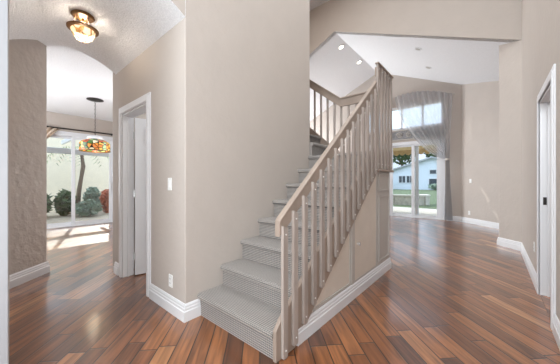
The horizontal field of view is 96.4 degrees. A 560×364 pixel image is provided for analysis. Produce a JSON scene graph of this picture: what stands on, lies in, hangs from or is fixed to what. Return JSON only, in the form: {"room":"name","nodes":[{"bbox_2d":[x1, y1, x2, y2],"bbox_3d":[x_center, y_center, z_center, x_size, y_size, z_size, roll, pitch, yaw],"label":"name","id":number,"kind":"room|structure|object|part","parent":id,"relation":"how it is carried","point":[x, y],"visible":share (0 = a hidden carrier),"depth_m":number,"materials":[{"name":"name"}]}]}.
{"room":"entrance hall","nodes":[
{"label":"entrance hall","id":0,"kind":"room"},
{"bbox_2d":[9,39,46,274],"bbox_3d":[-3.124,-0.310,2.925,0.133,3.020,0.786,0,0,-5],"label":"wall","id":1,"kind":"structure","parent":0,"point":[27,57],"depth_m":3.04,"materials":[{"name":"beige paint"}]},
{"bbox_2d":[9,261,49,288],"bbox_3d":[-3.115,1.125,2.936,0.153,0.150,0.806,0,0,-5],"label":"baseboard","id":2,"kind":"structure","parent":1,"relation":"attached to","point":[23,276],"depth_m":3.03,"materials":[{"name":"white wood"}]},
{"bbox_2d":[38,40,112,121],"bbox_3d":[-4.273,-1.875,4.654,4.960,0.150,3.850,0,0,40],"label":"ceiling","id":3,"kind":"structure","parent":0,"point":[73,76],"depth_m":4.62,"materials":[{"name":"white paint"}]},
{"bbox_2d":[79,97,110,152],"bbox_3d":[-4.037,-1.232,5.471,0.564,1.135,0.564,0,0,40],"label":"chandelier","id":4,"kind":"object","parent":3,"relation":"hanging from","point":[93,143],"visible":1,"depth_m":5.34,"materials":[{"name":"multicoloured glass"}]},
{"bbox_3d":[-4.037,-0.805,5.471,0.556,0.250,0.556,0,0,40],"label":"lamp shade","id":5,"kind":"part","parent":4,"relation":"part of","materials":[{"name":"multicoloured glass"}]},
{"bbox_3d":[-4.037,-0.975,5.471,0.300,0.090,0.300,0,0,40],"label":"crown","id":6,"kind":"part","parent":4,"relation":"part of","materials":[{"name":"white metal"}]},
{"bbox_3d":[-4.037,-1.785,5.471,0.310,0.030,0.310,0,0,40],"label":"ceiling plate","id":7,"kind":"part","parent":4,"relation":"part of","materials":[{"name":"grey metal"}]},
{"bbox_2d":[47,111,112,136],"bbox_3d":[-6.110,-0.300,6.283,0.150,3.000,3.850,0,0,40],"label":"wall","id":8,"kind":"structure","parent":0,"point":[54,119],"depth_m":6.88,"materials":[{"name":"beige paint"}]},
{"bbox_2d":[47,131,112,228],"bbox_3d":[-5.620,-0.070,6.818,0.122,2.540,1.980,0,0,40],"label":"window","id":9,"kind":"structure","parent":8,"relation":"in","point":[73,136],"depth_m":6.82,"materials":[{"name":"white metal"}]},
{"bbox_3d":[-5.928,-0.030,6.519,0.030,2.400,0.945,0,0,40],"label":"sash","id":10,"kind":"part","parent":9,"relation":"part of","materials":[{"name":"white metal"}]},
{"bbox_3d":[-5.340,-0.030,7.141,0.030,2.400,0.945,0,0,40],"label":"sash","id":11,"kind":"part","parent":9,"relation":"part of","materials":[{"name":"white metal"}]},
{"bbox_2d":[47,126,112,135],"bbox_3d":[-5.672,-1.400,6.587,0.122,0.060,2.384,0,0,40],"label":"curtain rod","id":12,"kind":"object","parent":8,"relation":"attached to","point":[47,126],"visible":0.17,"depth_m":6.78,"materials":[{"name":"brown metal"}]},
{"bbox_2d":[47,127,58,138],"bbox_3d":[-6.001,-0.103,6.159,0.083,2.567,0.882,0,0,40],"label":"drape","id":13,"kind":"object","parent":12,"relation":"hanging from","point":[50,131],"visible":0.04,"depth_m":6.37,"materials":[{"name":"beige fabric"}]},
{"bbox_2d":[9,0,185,73],"bbox_3d":[-1.829,-1.650,2.343,1.777,0.500,1.270,0,0,40],"label":"ceiling","id":14,"kind":"structure","parent":0,"point":[126,29],"depth_m":2.41,"materials":[{"name":"white paint"}]},
{"bbox_2d":[66,9,98,42],"bbox_3d":[-1.873,-1.453,2.382,0.248,0.272,0.248,0,0,40],"label":"ceiling light","id":15,"kind":"object","parent":14,"relation":"attached to","point":[83,32],"visible":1,"depth_m":2.34,"materials":[{"name":"white glass"}]},
{"bbox_3d":[-1.873,-1.388,2.382,0.190,0.114,0.190,0,0,40],"label":"lamp shade","id":16,"kind":"part","parent":15,"relation":"part of","materials":[{"name":"white glass"}]},
{"bbox_3d":[-1.873,-1.570,2.382,0.184,0.038,0.184,0,0,40],"label":"ceiling plate","id":17,"kind":"part","parent":15,"relation":"part of","materials":[{"name":"brown metal"}]},
{"bbox_2d":[113,73,145,267],"bbox_3d":[-2.431,-0.350,3.100,0.120,3.100,3.770,0,0,40],"label":"wall","id":18,"kind":"structure","parent":0,"point":[142,116],"depth_m":3.34,"materials":[{"name":"beige paint"}]},
{"bbox_2d":[116,24,177,298],"bbox_3d":[-1.505,-0.150,2.823,1.648,2.700,0.120,0,0,40],"label":"wall","id":19,"kind":"structure","parent":0,"point":[155,70],"depth_m":2.46,"materials":[{"name":"beige paint"}]},
{"bbox_2d":[113,261,118,275],"bbox_3d":[-2.129,1.125,3.268,0.160,0.150,0.030,0,0,40],"label":"baseboard","id":20,"kind":"structure","parent":19,"relation":"attached to","point":[116,265],"depth_m":3.25,"materials":[{"name":"white wood"}]},
{"bbox_2d":[119,92,150,296],"bbox_3d":[-1.455,0.133,3.040,0.898,2.135,0.886,0,0,-30],"label":"door","id":21,"kind":"structure","parent":19,"relation":"in","point":[127,113],"depth_m":3.17,"materials":[{"name":"white wood"}]},
{"bbox_2d":[168,178,171,189],"bbox_3d":[-1.028,0.020,2.330,0.072,0.116,0.012,0,0,40],"label":"light switch","id":22,"kind":"object","parent":19,"relation":"attached to","point":[169,179],"visible":1,"depth_m":2.32,"materials":[{"name":"white plastic"}]},
{"bbox_2d":[169,274,172,287],"bbox_3d":[-1.014,0.915,2.319,0.072,0.116,0.010,0,0,40],"label":"wall outlet","id":23,"kind":"object","parent":19,"relation":"attached to","point":[170,275],"visible":1,"depth_m":2.31,"materials":[{"name":"white plastic"}]},
{"bbox_2d":[149,283,200,322],"bbox_3d":[-1.033,1.125,2.421,0.708,0.150,0.161,0,0,40],"label":"baseboard","id":24,"kind":"structure","parent":19,"relation":"attached to","point":[184,312],"depth_m":2.25,"materials":[{"name":"white wood"}]},
{"bbox_2d":[8,0,309,363],"bbox_3d":[-1.162,-1.860,1.855,0.130,6.120,4.760,0,0,40],"label":"wall","id":25,"kind":"structure","parent":0,"point":[244,65],"depth_m":2.53,"materials":[{"name":"beige paint"}]},
{"bbox_2d":[0,0,7,363],"bbox_3d":[-1.516,-0.100,1.325,0.018,2.600,0.106,0,0,40],"label":"trim","id":26,"kind":"structure","parent":25,"relation":"attached to","point":[3,3],"depth_m":1.35,"materials":[{"name":"grey wood"}]},
{"bbox_2d":[9,216,559,363],"bbox_3d":[-0.173,1.250,5.236,10.450,0.100,11.250,0,0,40],"label":"floor","id":27,"kind":"structure","parent":0,"point":[449,294],"depth_m":2.23,"materials":[{"name":"brown wood"}]},
{"bbox_2d":[197,62,393,362],"bbox_3d":[-0.550,-0.781,3.713,3.550,3.961,2.488,0,0,40],"label":"staircase","id":28,"kind":"structure","parent":27,"relation":"on","point":[323,245],"depth_m":2.34,"materials":[{"name":"grey carpet"}]},
{"bbox_3d":[-0.008,0.305,1.704,0.044,0.128,0.035,0,0,40],"label":"rail","id":29,"kind":"part","parent":28,"relation":"part of","materials":[{"name":"beige paint"}]},
{"bbox_3d":[0.031,0.748,1.703,0.024,0.901,0.050,0,0,40],"label":"newel post","id":30,"kind":"part","parent":28,"relation":"part of","materials":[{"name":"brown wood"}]},
{"bbox_3d":[0.611,-0.473,2.425,0.032,1.639,1.915,0,0,40],"label":"handrail","id":31,"kind":"part","parent":28,"relation":"part of","materials":[{"name":"beige paint"}]},
{"bbox_3d":[0.794,0.527,2.686,0.048,1.345,2.180,0,0,40],"label":"under stair panel","id":32,"kind":"part","parent":28,"relation":"part of","materials":[{"name":"paint"}]},
{"bbox_3d":[0.499,0.745,2.294,0.010,0.609,0.700,0,0,40],"label":"panel trim","id":33,"kind":"part","parent":28,"relation":"part of","materials":[{"name":"grey wood"}]},
{"bbox_3d":[0.487,1.125,2.969,0.938,0.150,2.197,0,0,40],"label":"skirting","id":34,"kind":"part","parent":28,"relation":"part of","materials":[{"name":"white wood"}]},
{"bbox_3d":[0.555,-1.968,4.355,2.600,1.536,0.028,0,0,40],"label":"handrail","id":35,"kind":"part","parent":28,"relation":"part of","materials":[{"name":"beige paint"}]},
{"bbox_3d":[0.973,0.478,2.852,0.012,1.134,0.635,0,0,40],"label":"closet door","id":36,"kind":"part","parent":28,"relation":"part of","materials":[{"name":"paint"}]},
{"bbox_3d":[0.980,0.465,2.853,0.007,1.170,0.665,0,0,40],"label":"door trim","id":37,"kind":"part","parent":28,"relation":"part of","materials":[{"name":"grey wood"}]},
{"bbox_3d":[1.371,0.005,3.298,0.012,0.230,0.400,0,0,40],"label":"moulding","id":38,"kind":"part","parent":28,"relation":"part of","materials":[{"name":"grey wood"}]},
{"bbox_3d":[1.371,0.590,3.298,0.012,0.840,0.400,0,0,40],"label":"moulding","id":39,"kind":"part","parent":28,"relation":"part of","materials":[{"name":"grey wood"}]},
{"bbox_2d":[310,0,328,10],"bbox_3d":[-0.205,-4.985,3.030,5.260,0.130,8.050,0,0,40],"label":"ceiling","id":40,"kind":"structure","parent":0,"point":[313,3],"depth_m":6.90,"materials":[{"name":"white paint"}]},
{"bbox_2d":[310,75,460,219],"bbox_3d":[2.944,-1.465,9.877,6.880,5.330,0.140,0,0,40],"label":"wall","id":41,"kind":"structure","parent":0,"point":[400,84],"depth_m":7.88,"materials":[{"name":"beige paint"}]},
{"bbox_2d":[379,125,442,142],"bbox_3d":[4.208,-1.615,8.662,2.420,0.350,0.046,0,0,40],"label":"carved frieze","id":42,"kind":"object","parent":41,"relation":"attached to","point":[433,131],"visible":0.62,"depth_m":8.34,"materials":[{"name":"grey"}]},
{"bbox_2d":[379,99,442,132],"bbox_3d":[4.263,-2.210,8.727,2.420,0.820,0.122,0,0,40],"label":"window","id":43,"kind":"structure","parent":41,"relation":"in","point":[423,104],"depth_m":8.30,"materials":[{"name":"white metal"}]},
{"bbox_2d":[379,138,444,219],"bbox_3d":[4.263,-0.090,8.727,2.520,2.580,0.122,0,0,40],"label":"window","id":44,"kind":"structure","parent":41,"relation":"in","point":[414,145],"depth_m":8.42,"materials":[{"name":"white metal"}]},
{"bbox_3d":[3.693,-0.050,9.207,0.870,2.440,0.030,0,0,40],"label":"sash","id":45,"kind":"part","parent":44,"relation":"part of","materials":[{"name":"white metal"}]},
{"bbox_3d":[4.282,-0.050,8.758,1.010,2.440,0.030,0,0,40],"label":"sash","id":46,"kind":"part","parent":44,"relation":"part of","materials":[{"name":"white metal"}]},
{"bbox_3d":[4.801,-0.050,8.264,0.840,2.440,0.030,0,0,40],"label":"sash","id":47,"kind":"part","parent":44,"relation":"part of","materials":[{"name":"white metal"}]},
{"bbox_2d":[379,90,454,104],"bbox_3d":[4.391,-2.850,8.476,2.536,0.360,0.118,0,0,40],"label":"curtain rod","id":48,"kind":"object","parent":41,"relation":"attached to","point":[422,90],"visible":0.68,"depth_m":8.13,"materials":[{"name":"grey metal"}]},
{"bbox_2d":[310,32,516,120],"bbox_3d":[2.643,-3.174,7.966,8.900,2.212,3.440,0,0,40],"label":"ceiling","id":49,"kind":"structure","parent":0,"point":[460,61],"depth_m":7.01,"materials":[{"name":"white paint"}]},
{"bbox_2d":[310,0,521,241],"bbox_3d":[2.742,-1.860,5.860,6.020,6.120,0.400,0,0,40],"label":"wall","id":50,"kind":"structure","parent":0,"point":[487,19],"depth_m":4.76,"materials":[{"name":"beige paint"}]},
{"bbox_2d":[461,81,498,222],"bbox_3d":[5.686,-0.927,6.225,0.169,4.255,2.985,0,0,-4],"label":"wall","id":51,"kind":"structure","parent":0,"point":[479,101],"depth_m":6.97,"materials":[{"name":"beige paint"}]},
{"bbox_2d":[446,216,498,228],"bbox_3d":[5.585,1.125,6.311,0.261,0.150,3.165,0,0,-9],"label":"baseboard","id":52,"kind":"structure","parent":51,"relation":"attached to","point":[449,218],"depth_m":7.12,"materials":[{"name":"white wood"}]},
{"bbox_2d":[522,0,559,321],"bbox_3d":[1.739,-1.860,1.357,0.130,6.120,7.760,0,0,40],"label":"wall","id":53,"kind":"structure","parent":0,"point":[540,18],"depth_m":3.03,"materials":[{"name":"beige paint"}]},
{"bbox_2d":[497,237,536,291],"bbox_3d":[3.618,1.125,3.720,0.288,0.150,2.525,0,0,33],"label":"baseboard","id":54,"kind":"structure","parent":53,"relation":"attached to","point":[512,244],"depth_m":4.04,"materials":[{"name":"white wood"}]},
{"bbox_2d":[537,64,555,329],"bbox_3d":[2.551,0.130,2.320,0.161,2.140,0.980,0,0,40],"label":"door","id":55,"kind":"structure","parent":53,"relation":"in","point":[546,98],"depth_m":2.61,"materials":[{"name":"white wood"}]},
{"bbox_3d":[2.776,0.200,2.625,0.026,0.080,0.005,0,0,40],"label":"strike plate","id":56,"kind":"part","parent":55,"relation":"part of","materials":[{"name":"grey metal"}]},
{"bbox_2d":[552,314,559,349],"bbox_3d":[0.674,1.125,0.221,0.020,0.150,4.650,0,0,40],"label":"baseboard","id":57,"kind":"structure","parent":53,"relation":"attached to","point":[555,324],"depth_m":1.90,"materials":[{"name":"white wood"}]},
{"label":"outside","id":58,"kind":"structure","parent":0,"visible":0},
{"bbox_2d":[47,211,108,223],"bbox_3d":[-15.565,1.325,11.605,21.250,0.150,21.500,0,0,40],"label":"gravel yard","id":59,"kind":"structure","parent":58,"point":[52,217],"depth_m":8.82,"materials":[{"name":"beige gravel"}]},
{"bbox_2d":[47,194,53,212],"bbox_3d":[-8.394,0.760,8.522,1.660,1.115,1.075,0,0,40],"label":"shrub","id":60,"kind":"object","parent":59,"relation":"on","point":[49,202],"visible":0.07,"depth_m":8.61,"materials":[{"name":"green plant"}]},
{"bbox_2d":[53,189,77,215],"bbox_3d":[-7.970,0.759,9.286,0.855,1.054,0.752,0,0,40],"label":"shrub","id":61,"kind":"object","parent":59,"relation":"on","point":[62,201],"visible":0.84,"depth_m":9.11,"materials":[{"name":"green plant"}]},
{"bbox_2d":[47,137,108,211],"bbox_3d":[-11.008,-0.550,8.975,0.200,3.700,19.400,0,0,40],"label":"wall","id":62,"kind":"structure","parent":59,"relation":"on","point":[95,175],"depth_m":10.95,"materials":[{"name":"beige paint"}]},
{"bbox_2d":[47,139,108,156],"bbox_3d":[-6.994,-0.175,7.922,3.280,2.850,11.000,0,0,40],"label":"pergola","id":63,"kind":"object","parent":59,"relation":"on","point":[64,141],"visible":0.11,"depth_m":8.34,"materials":[{"name":"white wood"}]},
{"bbox_2d":[47,146,108,210],"bbox_3d":[-8.105,-0.046,10.227,2.538,2.710,2.514,0,0,40],"label":"palm tree","id":64,"kind":"object","parent":59,"relation":"on","point":[82,170],"visible":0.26,"depth_m":10.09,"materials":[{"name":"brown plant"}]},
{"bbox_2d":[75,199,102,216],"bbox_3d":[-7.004,0.939,9.145,1.120,0.678,0.909,0,0,40],"label":"shrub","id":65,"kind":"object","parent":59,"relation":"on","point":[89,207],"visible":0.98,"depth_m":8.98,"materials":[{"name":"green plant"}]},
{"bbox_2d":[82,186,100,201],"bbox_3d":[-7.672,0.735,10.281,0.756,1.138,0.759,0,0,40],"label":"shrub","id":66,"kind":"object","parent":59,"relation":"on","point":[92,193],"visible":0.52,"depth_m":10.12,"materials":[{"name":"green plant"}]},
{"bbox_2d":[100,189,108,212],"bbox_3d":[-6.865,0.767,10.132,0.747,1.089,0.710,0,0,-16],"label":"shrub","id":67,"kind":"object","parent":59,"relation":"on","point":[104,197],"visible":0.41,"depth_m":9.91,"materials":[{"name":"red plant"}]},
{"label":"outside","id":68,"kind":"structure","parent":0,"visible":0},
{"bbox_2d":[393,189,436,208],"bbox_3d":[33.443,1.330,39.295,120.000,0.140,76.800,0,0,40],"label":"lawn","id":69,"kind":"structure","parent":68,"point":[433,198],"depth_m":25.25,"materials":[{"name":"green plant"}]},
{"bbox_2d":[393,154,410,165],"bbox_3d":[28.879,-5.344,59.498,8.076,13.301,7.765,0,0,40],"label":"tree","id":70,"kind":"object","parent":69,"relation":"on","point":[404,157],"visible":0.19,"depth_m":58.42,"materials":[{"name":"green plant"}]},
{"bbox_2d":[393,194,430,205],"bbox_3d":[3.445,1.000,16.821,11.420,0.600,1.622,0,0,34],"label":"wall","id":71,"kind":"structure","parent":69,"relation":"on","point":[398,199],"depth_m":13.64,"materials":[{"name":"stone"}]},
{"bbox_2d":[393,156,436,189],"bbox_3d":[27.419,-1.370,43.635,16.600,5.340,11.000,0,0,40],"label":"house","id":72,"kind":"structure","parent":69,"relation":"on","point":[427,166],"depth_m":40.79,"materials":[{"name":"white"}]},
{"bbox_2d":[423,152,436,157],"bbox_3d":[38.355,-5.418,59.317,8.508,13.449,8.498,0,0,40],"label":"tree","id":73,"kind":"object","parent":69,"relation":"on","point":[430,153],"visible":0.08,"depth_m":58.72,"materials":[{"name":"green plant"}]},
{"bbox_2d":[428,183,436,189],"bbox_3d":[23.932,0.700,36.808,4.025,1.477,2.285,0,0,40],"label":"shrub","id":74,"kind":"object","parent":69,"relation":"on","point":[432,186],"visible":0.16,"depth_m":37.11,"materials":[{"name":"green plant"}]},
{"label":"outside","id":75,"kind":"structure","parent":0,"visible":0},
{"bbox_2d":[393,207,436,215],"bbox_3d":[6.595,1.315,9.292,14.000,0.170,3.700,0,0,40],"label":"patio","id":76,"kind":"structure","parent":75,"point":[430,212],"depth_m":10.45,"materials":[{"name":"concrete"}]},
{"bbox_2d":[393,144,436,155],"bbox_3d":[4.780,-0.115,10.245,10.000,2.690,2.600,0,0,40],"label":"awning","id":77,"kind":"object","parent":76,"relation":"on","point":[427,149],"visible":0.14,"depth_m":10.68,"materials":[{"name":"beige fabric"}]}
]}

